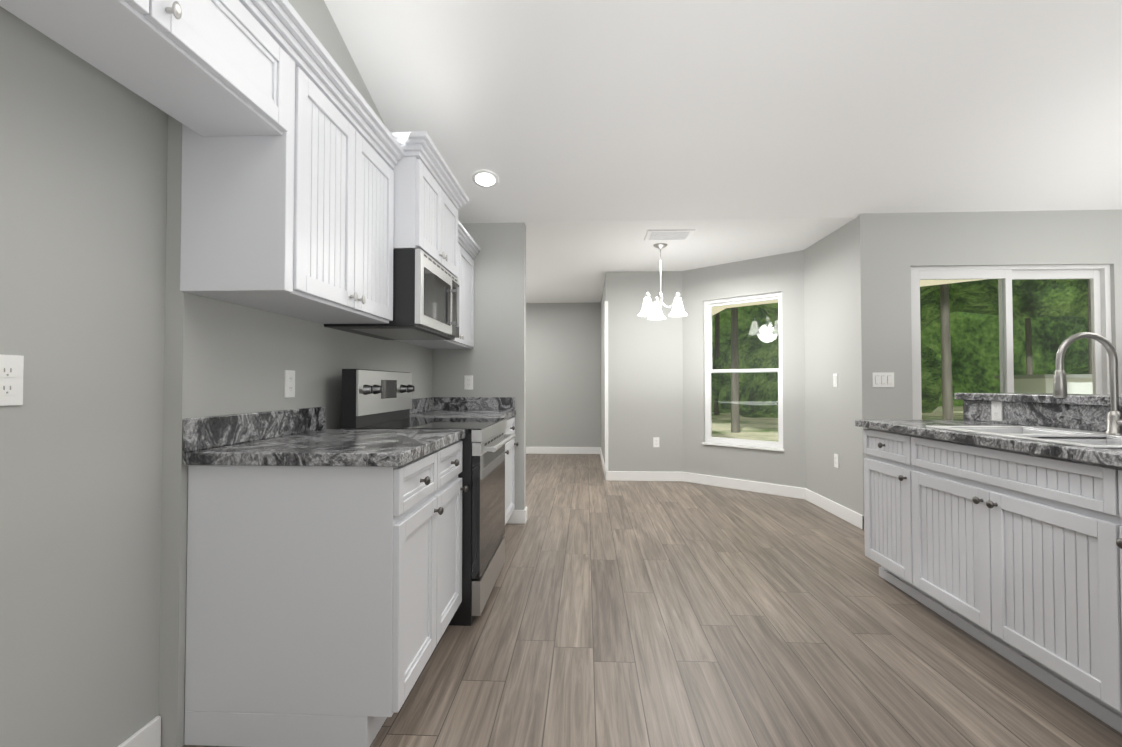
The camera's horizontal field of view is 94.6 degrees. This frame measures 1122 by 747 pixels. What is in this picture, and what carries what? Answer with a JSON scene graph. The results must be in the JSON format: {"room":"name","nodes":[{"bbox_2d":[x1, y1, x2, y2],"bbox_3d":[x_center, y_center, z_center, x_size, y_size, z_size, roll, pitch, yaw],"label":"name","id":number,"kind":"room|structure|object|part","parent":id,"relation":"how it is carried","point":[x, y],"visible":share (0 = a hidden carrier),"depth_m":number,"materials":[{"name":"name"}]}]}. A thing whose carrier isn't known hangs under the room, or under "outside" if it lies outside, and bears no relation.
{"room":"kitchen","nodes":[
{"label":"kitchen","id":0,"kind":"room"},
{"bbox_2d":[0,6,167,746],"bbox_3d":[-1.393,-0.979,-0.291,0.120,4.200,3.865,0,-1,3],"label":"wall","id":1,"kind":"structure","parent":0,"point":[83,177],"depth_m":1.34,"materials":[{"name":"grey paint"}]},
{"bbox_2d":[0,354,23,405],"bbox_3d":[-1.257,0.015,1.172,0.008,0.115,0.070,0,-1,3],"label":"outlet","id":2,"kind":"object","parent":1,"relation":"attached to","point":[11,378],"visible":1,"depth_m":1.18,"materials":[{"name":"white plastic"}]},
{"bbox_2d":[0,0,183,51],"bbox_3d":[-1.011,-0.888,0.854,0.275,0.279,0.591,0,-1,3],"label":"upper cabinet","id":3,"kind":"object","parent":1,"relation":"attached to","point":[76,25],"depth_m":1.11,"materials":[{"name":"white wood"}]},
{"bbox_2d":[118,716,160,746],"bbox_3d":[-1.326,1.065,-0.338,0.014,0.110,3.860,0,-1,3],"label":"baseboard","id":4,"kind":"structure","parent":1,"relation":"attached to","point":[148,734],"depth_m":1.54,"materials":[{"name":"white wood"}]},
{"bbox_2d":[159,0,432,746],"bbox_3d":[-1.174,-0.911,3.012,0.120,4.200,2.755,0,-1,3],"label":"wall","id":5,"kind":"structure","parent":0,"point":[223,358],"depth_m":1.78,"materials":[{"name":"grey paint"}]},
{"bbox_2d":[72,0,295,139],"bbox_3d":[-0.988,-0.878,1.322,0.275,0.279,0.560,0,-1,3],"label":"upper cabinet","id":6,"kind":"object","parent":5,"relation":"attached to","point":[233,77],"depth_m":1.39,"materials":[{"name":"white wood"}]},
{"bbox_2d":[180,44,395,323],"bbox_3d":[-0.988,-0.624,2.034,0.343,0.758,0.872,0,-1,3],"label":"upper cabinet","id":7,"kind":"object","parent":5,"relation":"attached to","point":[314,188],"depth_m":1.69,"materials":[{"name":"white wood"}]},
{"bbox_2d":[284,370,294,397],"bbox_3d":[-1.148,0.044,2.192,0.008,0.115,0.070,0,-1,3],"label":"electrical outlet","id":8,"kind":"object","parent":5,"relation":"attached to","point":[289,383],"visible":1,"depth_m":2.18,"materials":[{"name":"white plastic"}]},
{"bbox_2d":[183,397,434,452],"bbox_3d":[-1.105,0.220,2.924,0.020,0.105,2.632,0,-1,3],"label":"backsplash","id":9,"kind":"structure","parent":5,"relation":"attached to","point":[198,432],"depth_m":1.92,"materials":[{"name":"grey stone"}]},
{"bbox_2d":[388,148,459,283],"bbox_3d":[-0.888,-0.820,2.854,0.463,0.462,0.758,0,-1,3],"label":"upper cabinet","id":10,"kind":"object","parent":5,"relation":"attached to","point":[427,220],"depth_m":2.57,"materials":[{"name":"white wood"}]},
{"bbox_2d":[324,249,458,339],"bbox_3d":[-0.860,-0.399,2.844,0.516,0.373,0.752,0,-1,3],"label":"over-the-range microwave","id":11,"kind":"object","parent":10,"relation":"attached to","point":[425,296],"visible":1,"depth_m":2.56,"materials":[{"name":"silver metal"}]},
{"bbox_2d":[395,240,475,348],"bbox_3d":[-0.905,-0.589,3.740,0.343,0.758,1.013,0,-1,3],"label":"upper cabinet","id":12,"kind":"object","parent":5,"relation":"attached to","point":[465,340],"depth_m":3.95,"materials":[{"name":"white wood"}]},
{"bbox_2d":[433,222,525,509],"bbox_3d":[-0.674,-0.885,4.306,0.755,4.200,0.120,0,-1,3],"label":"wall","id":13,"kind":"structure","parent":0,"point":[492,361],"depth_m":4.23,"materials":[{"name":"grey paint"}]},
{"bbox_2d":[464,375,472,389],"bbox_3d":[-0.754,0.074,4.226,0.070,0.115,0.008,0,-1,3],"label":"outlet","id":14,"kind":"object","parent":13,"relation":"attached to","point":[468,382],"visible":1,"depth_m":4.22,"materials":[{"name":"white plastic"}]},
{"bbox_2d":[435,397,514,408],"bbox_3d":[-0.702,0.246,4.212,0.660,0.105,0.020,0,-1,3],"label":"backsplash","id":15,"kind":"structure","parent":13,"relation":"attached to","point":[440,402],"depth_m":4.20,"materials":[{"name":"grey stone"}]},
{"bbox_2d":[526,303,600,446],"bbox_3d":[-1.413,-0.798,8.546,4.360,4.200,0.120,0,-1,3],"label":"wall","id":16,"kind":"structure","parent":0,"point":[563,374],"depth_m":8.40,"materials":[{"name":"grey paint"}]},
{"bbox_2d":[526,447,598,453],"bbox_3d":[-1.476,1.245,8.440,4.240,0.110,0.014,0,-1,3],"label":"baseboard","id":17,"kind":"structure","parent":16,"relation":"attached to","point":[529,450],"depth_m":8.36,"materials":[{"name":"white wood"}]},
{"bbox_2d":[601,272,616,470],"bbox_3d":[0.646,-0.825,7.236,0.120,4.200,2.300,0,-1,3],"label":"wall","id":18,"kind":"structure","parent":0,"point":[609,292],"depth_m":6.08,"materials":[{"name":"grey paint"}]},
{"bbox_2d":[599,447,606,480],"bbox_3d":[0.579,1.220,7.180,0.014,0.110,2.294,0,-1,3],"label":"baseboard","id":19,"kind":"structure","parent":18,"relation":"attached to","point":[600,451],"depth_m":6.76,"materials":[{"name":"white wood"}]},
{"bbox_2d":[605,301,607,470],"bbox_3d":[0.533,0.146,6.061,0.040,1.990,0.018,0,-1,3],"label":"door frame","id":20,"kind":"structure","parent":18,"relation":"attached to","point":[606,385],"depth_m":6.05,"materials":[{"name":"white wood"}]},
{"bbox_2d":[616,271,682,471],"bbox_3d":[1.038,-0.848,6.126,0.770,4.200,0.120,0,-1,3],"label":"wall","id":21,"kind":"structure","parent":0,"point":[649,359],"depth_m":6.05,"materials":[{"name":"grey paint"}]},
{"bbox_2d":[607,471,682,480],"bbox_3d":[0.990,1.196,6.019,0.880,0.110,0.014,0,-1,3],"label":"baseboard","id":22,"kind":"structure","parent":21,"relation":"attached to","point":[611,475],"depth_m":6.01,"materials":[{"name":"white wood"}]},
{"bbox_2d":[653,437,658,446],"bbox_3d":[1.110,0.801,6.024,0.070,0.115,0.008,0,-1,3],"label":"outlet","id":23,"kind":"object","parent":21,"relation":"attached to","point":[655,441],"visible":1,"depth_m":6.02,"materials":[{"name":"white plastic"}]},
{"bbox_2d":[182,454,1121,746],"bbox_3d":[1.783,1.218,2.933,11.520,0.060,10.940,0,-1,3],"label":"floor","id":24,"kind":"structure","parent":0,"point":[652,614],"depth_m":2.21,"materials":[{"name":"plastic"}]},
{"bbox_2d":[184,449,446,746],"bbox_3d":[-0.827,0.729,1.845,0.678,0.873,0.476,0,-1,3],"label":"base cabinet","id":25,"kind":"object","parent":24,"relation":"on","point":[324,585],"depth_m":1.61,"materials":[{"name":"white wood"}]},
{"bbox_2d":[183,429,464,468],"bbox_3d":[-0.813,0.273,2.017,0.690,0.040,0.851,0,-1,3],"label":"countertop","id":26,"kind":"structure","parent":25,"relation":"on","point":[320,448],"depth_m":1.68,"materials":[{"name":"grey stone"}]},
{"bbox_2d":[341,369,515,625],"bbox_3d":[-0.659,0.585,2.814,0.734,1.200,0.758,0,-1,3],"label":"range","id":27,"kind":"object","parent":24,"relation":"on","point":[376,399],"visible":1,"depth_m":2.55,"materials":[{"name":"silver metal"}]},
{"bbox_2d":[447,441,466,625],"bbox_3d":[-0.810,0.736,2.195,0.678,0.873,0.475,0,-1,3],"label":"base cabinet","id":28,"kind":"object","parent":24,"relation":"on","point":[454,452],"depth_m":2.30,"materials":[{"name":"white wood"}]},
{"bbox_2d":[467,428,506,524],"bbox_3d":[-0.748,0.762,3.483,0.678,0.873,0.568,0,-1,3],"label":"base cabinet","id":29,"kind":"object","parent":24,"relation":"on","point":[506,428],"depth_m":3.71,"materials":[{"name":"white wood"}]},
{"bbox_2d":[507,413,515,520],"bbox_3d":[-0.727,0.771,3.927,0.678,0.873,0.568,0,-1,3],"label":"base cabinet","id":30,"kind":"object","parent":24,"relation":"on","point":[510,424],"depth_m":4.04,"materials":[{"name":"white wood"}]},
{"bbox_2d":[410,409,514,420],"bbox_3d":[-0.731,0.308,3.714,0.690,0.040,1.015,0,-1,3],"label":"countertop","id":31,"kind":"structure","parent":30,"relation":"on","point":[431,413],"depth_m":3.73,"materials":[{"name":"grey stone"}]},
{"bbox_2d":[863,428,898,587],"bbox_3d":[2.085,0.748,2.791,0.613,0.873,0.512,0,-1,3],"label":"base cabinet","id":32,"kind":"object","parent":24,"relation":"on","point":[881,464],"depth_m":2.89,"materials":[{"name":"white wood"}]},
{"bbox_2d":[899,432,1090,712],"bbox_3d":[2.051,0.733,2.089,0.613,0.873,1.146,0,-1,3],"label":"base cabinet","id":33,"kind":"object","parent":24,"relation":"on","point":[1003,538],"depth_m":2.04,"materials":[{"name":"white wood"}]},
{"bbox_2d":[855,420,1121,467],"bbox_3d":[2.013,0.265,1.605,0.645,0.040,2.970,0,-1,3],"label":"countertop","id":34,"kind":"structure","parent":33,"relation":"on","point":[1109,457],"depth_m":2.00,"materials":[{"name":"grey stone"}]},
{"bbox_2d":[923,404,1121,447],"bbox_3d":[2.040,0.301,2.109,0.534,0.297,0.844,0,-1,3],"label":"sink","id":35,"kind":"object","parent":34,"relation":"in","point":[1085,427],"depth_m":2.41,"materials":[{"name":"silver metal"}]},
{"bbox_2d":[955,392,1121,407],"bbox_3d":[2.493,0.105,1.600,0.405,0.040,3.000,0,-1,3],"label":"countertop","id":36,"kind":"structure","parent":33,"relation":"on","point":[1113,400],"depth_m":2.49,"materials":[{"name":"grey stone"}]},
{"bbox_2d":[1087,464,1121,733],"bbox_3d":[2.015,0.718,1.355,0.613,0.873,0.576,0,-1,3],"label":"base cabinet","id":37,"kind":"object","parent":24,"relation":"on","point":[1104,485],"depth_m":1.64,"materials":[{"name":"white wood"}]},
{"bbox_2d":[324,0,1121,302],"bbox_3d":[1.783,-2.282,3.005,11.520,2.040,10.940,0,-1,3],"label":"ceiling","id":38,"kind":"structure","parent":0,"point":[589,110],"depth_m":3.11,"materials":[{"name":"white paint"}]},
{"bbox_2d":[472,170,498,187],"bbox_3d":[-0.545,-1.396,3.719,0.190,0.006,0.190,0,-17,3],"label":"recessed light","id":39,"kind":"object","parent":38,"relation":"in","point":[485,179],"visible":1,"depth_m":3.71,"materials":[{"name":"white plastic"}]},
{"bbox_2d":[638,243,686,319],"bbox_3d":[0.954,-0.879,4.944,0.465,0.684,0.439,0,-1,3],"label":"pendant chandelier","id":40,"kind":"object","parent":38,"relation":"hanging from","point":[651,311],"visible":1,"depth_m":4.85,"materials":[{"name":"white glass"}]},
{"bbox_3d":[0.954,-0.919,4.945,0.332,0.604,0.307,0,-1,3],"label":"chandelier frame","id":41,"kind":"part","parent":40,"relation":"part of","materials":[{"name":"silver metal"}]},
{"bbox_2d":[644,229,694,240],"bbox_3d":[0.953,-1.222,4.575,0.400,0.013,0.300,0,-1,3],"label":"ceiling vent","id":42,"kind":"object","parent":38,"relation":"in","point":[667,235],"visible":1,"depth_m":4.53,"materials":[{"name":"white metal"}]},
{"bbox_2d":[682,250,805,487],"bbox_3d":[1.957,-0.858,5.609,1.500,4.200,0.120,-1,-2,44],"label":"wall","id":43,"kind":"structure","parent":0,"point":[783,273],"depth_m":5.47,"materials":[{"name":"grey paint"}]},
{"bbox_2d":[702,292,783,451],"bbox_3d":[1.952,-0.019,5.569,0.903,1.620,0.120,-1,-2,44],"label":"nook window","id":44,"kind":"structure","parent":43,"relation":"in","point":[724,441],"depth_m":5.58,"materials":[{"name":"white plastic"}]},
{"bbox_2d":[683,472,806,498],"bbox_3d":[1.907,1.186,5.523,1.410,0.110,0.014,-1,-2,44],"label":"baseboard","id":45,"kind":"structure","parent":43,"relation":"attached to","point":[769,488],"depth_m":5.46,"materials":[{"name":"white wood"}]},
{"bbox_2d":[804,213,877,514],"bbox_3d":[2.430,-0.879,4.572,0.120,4.200,1.050,0,-1,3],"label":"wall","id":46,"kind":"structure","parent":0,"point":[840,305],"depth_m":4.36,"materials":[{"name":"grey paint"}]},
{"bbox_2d":[805,488,863,529],"bbox_3d":[2.363,1.165,4.532,0.014,0.110,1.074,0,-1,3],"label":"baseboard","id":47,"kind":"structure","parent":46,"relation":"attached to","point":[840,511],"depth_m":4.41,"materials":[{"name":"white wood"}]},
{"bbox_2d":[833,374,837,386],"bbox_3d":[2.360,0.058,4.451,0.010,0.115,0.070,0,-1,3],"label":"light switch","id":48,"kind":"object","parent":46,"relation":"attached to","point":[835,380],"visible":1,"depth_m":4.44,"materials":[{"name":"white plastic"}]},
{"bbox_2d":[834,453,838,467],"bbox_3d":[2.361,0.748,4.437,0.008,0.115,0.070,0,-1,3],"label":"outlet","id":49,"kind":"object","parent":46,"relation":"attached to","point":[836,460],"visible":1,"depth_m":4.43,"materials":[{"name":"white plastic"}]},
{"bbox_2d":[991,401,1002,420],"bbox_3d":[2.371,0.200,2.816,0.008,0.115,0.070,0,-1,3],"label":"outlet","id":50,"kind":"object","parent":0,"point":[997,410],"visible":0.98,"depth_m":2.81,"materials":[{"name":"white plastic"}]},
{"bbox_2d":[876,210,1121,419],"bbox_3d":[5.030,-0.891,3.982,5.130,4.200,0.120,0,-1,3],"label":"wall","id":51,"kind":"structure","parent":0,"point":[905,242],"depth_m":4.01,"materials":[{"name":"grey paint"}]},
{"bbox_2d":[712,279,985,315],"bbox_3d":[3.804,-1.153,7.336,5.900,0.140,6.410,0,-1,3],"label":"soffit","id":52,"kind":"structure","parent":51,"relation":"attached to","point":[930,283],"depth_m":7.08,"materials":[{"name":"beige"}]},
{"bbox_2d":[872,372,893,386],"bbox_3d":[2.505,0.050,4.018,0.162,0.115,0.010,0,-1,3],"label":"light switch","id":53,"kind":"object","parent":51,"relation":"attached to","point":[882,379],"visible":1,"depth_m":4.02,"materials":[{"name":"white plastic"}]},
{"bbox_2d":[911,264,1111,419],"bbox_3d":[3.482,0.185,4.039,1.510,2.050,0.070,0,-1,3],"label":"window","id":54,"kind":"structure","parent":51,"relation":"in","point":[1098,276],"depth_m":4.04,"materials":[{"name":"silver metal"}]},
{"bbox_2d":[963,400,1094,407],"bbox_3d":[2.327,0.184,1.592,0.019,0.120,2.970,0,-1,3],"label":"backsplash","id":55,"kind":"structure","parent":0,"relation":"attached to","point":[964,401],"depth_m":2.45,"materials":[{"name":"grey stone"}]},
{"label":"outside","id":56,"kind":"structure","parent":0,"visible":0},
{"bbox_2d":[712,406,962,441],"bbox_3d":[30.709,1.885,30.611,82.000,0.060,55.610,0,-1,3],"label":"ground","id":57,"kind":"structure","parent":56,"point":[721,431],"depth_m":15.34,"materials":[{"name":"green plant"}]},
{"bbox_2d":[714,312,719,414],"bbox_3d":[7.010,-5.070,20.346,10.974,13.528,8.812,0,-1,3],"label":"tree","id":58,"kind":"object","parent":57,"relation":"on","point":[717,353],"depth_m":20.57,"materials":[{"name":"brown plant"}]},
{"bbox_2d":[731,307,739,432],"bbox_3d":[3.304,-3.735,12.801,7.566,10.547,9.063,0,-1,3],"label":"tree","id":59,"kind":"object","parent":57,"relation":"on","point":[736,356],"depth_m":13.12,"materials":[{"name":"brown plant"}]},
{"bbox_2d":[760,304,777,321],"bbox_3d":[6.538,-4.208,15.634,10.784,11.613,9.089,0,-1,3],"label":"tree","id":60,"kind":"object","parent":57,"relation":"on","point":[769,312],"depth_m":16.14,"materials":[{"name":"green plant"}]},
{"bbox_2d":[761,303,777,314],"bbox_3d":[5.288,-2.330,10.418,4.611,7.642,5.848,0,-1,3],"label":"tree","id":61,"kind":"object","parent":57,"relation":"on","point":[774,309],"depth_m":11.60,"materials":[{"name":"green plant"}]},
{"bbox_2d":[711,329,1087,417],"bbox_3d":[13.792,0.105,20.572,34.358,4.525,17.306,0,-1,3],"label":"tree","id":62,"kind":"object","parent":57,"relation":"on","point":[767,344],"depth_m":18.47,"materials":[{"name":"green plant"}]},
{"bbox_2d":[920,285,963,329],"bbox_3d":[15.550,-4.083,22.771,10.935,11.652,9.442,0,-1,3],"label":"tree","id":63,"kind":"object","parent":57,"relation":"on","point":[924,291],"depth_m":21.27,"materials":[{"name":"green plant"}]},
{"bbox_2d":[940,284,953,419],"bbox_3d":[9.437,-3.627,12.315,8.065,10.314,8.984,0,-1,3],"label":"tree","id":64,"kind":"object","parent":57,"relation":"on","point":[944,361],"depth_m":12.41,"materials":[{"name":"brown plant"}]},
{"bbox_2d":[949,279,1087,374],"bbox_3d":[17.990,-3.202,20.438,7.516,9.799,8.446,0,-1,3],"label":"tree","id":65,"kind":"object","parent":57,"relation":"on","point":[1057,284],"depth_m":18.57,"materials":[{"name":"green plant"}]},
{"bbox_2d":[984,279,1091,373],"bbox_3d":[17.676,-5.161,18.488,9.990,13.633,7.979,0,-1,3],"label":"tree","id":66,"kind":"object","parent":57,"relation":"on","point":[1089,323],"depth_m":17.09,"materials":[{"name":"green plant"}]},
{"bbox_2d":[995,374,1092,393],"bbox_3d":[15.404,0.803,16.355,1.800,1.520,1.900,0,-1,3],"label":"shed","id":67,"kind":"object","parent":57,"relation":"on","point":[1030,380],"depth_m":15.60,"materials":[{"name":"white"}]},
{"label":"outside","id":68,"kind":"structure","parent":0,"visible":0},
{"bbox_2d":[712,305,1087,405],"bbox_3d":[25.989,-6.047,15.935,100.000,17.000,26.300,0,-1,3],"label":"tree","id":69,"kind":"object","parent":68,"point":[957,329],"depth_m":28.82,"materials":[{"name":"green plant"}]}
]}

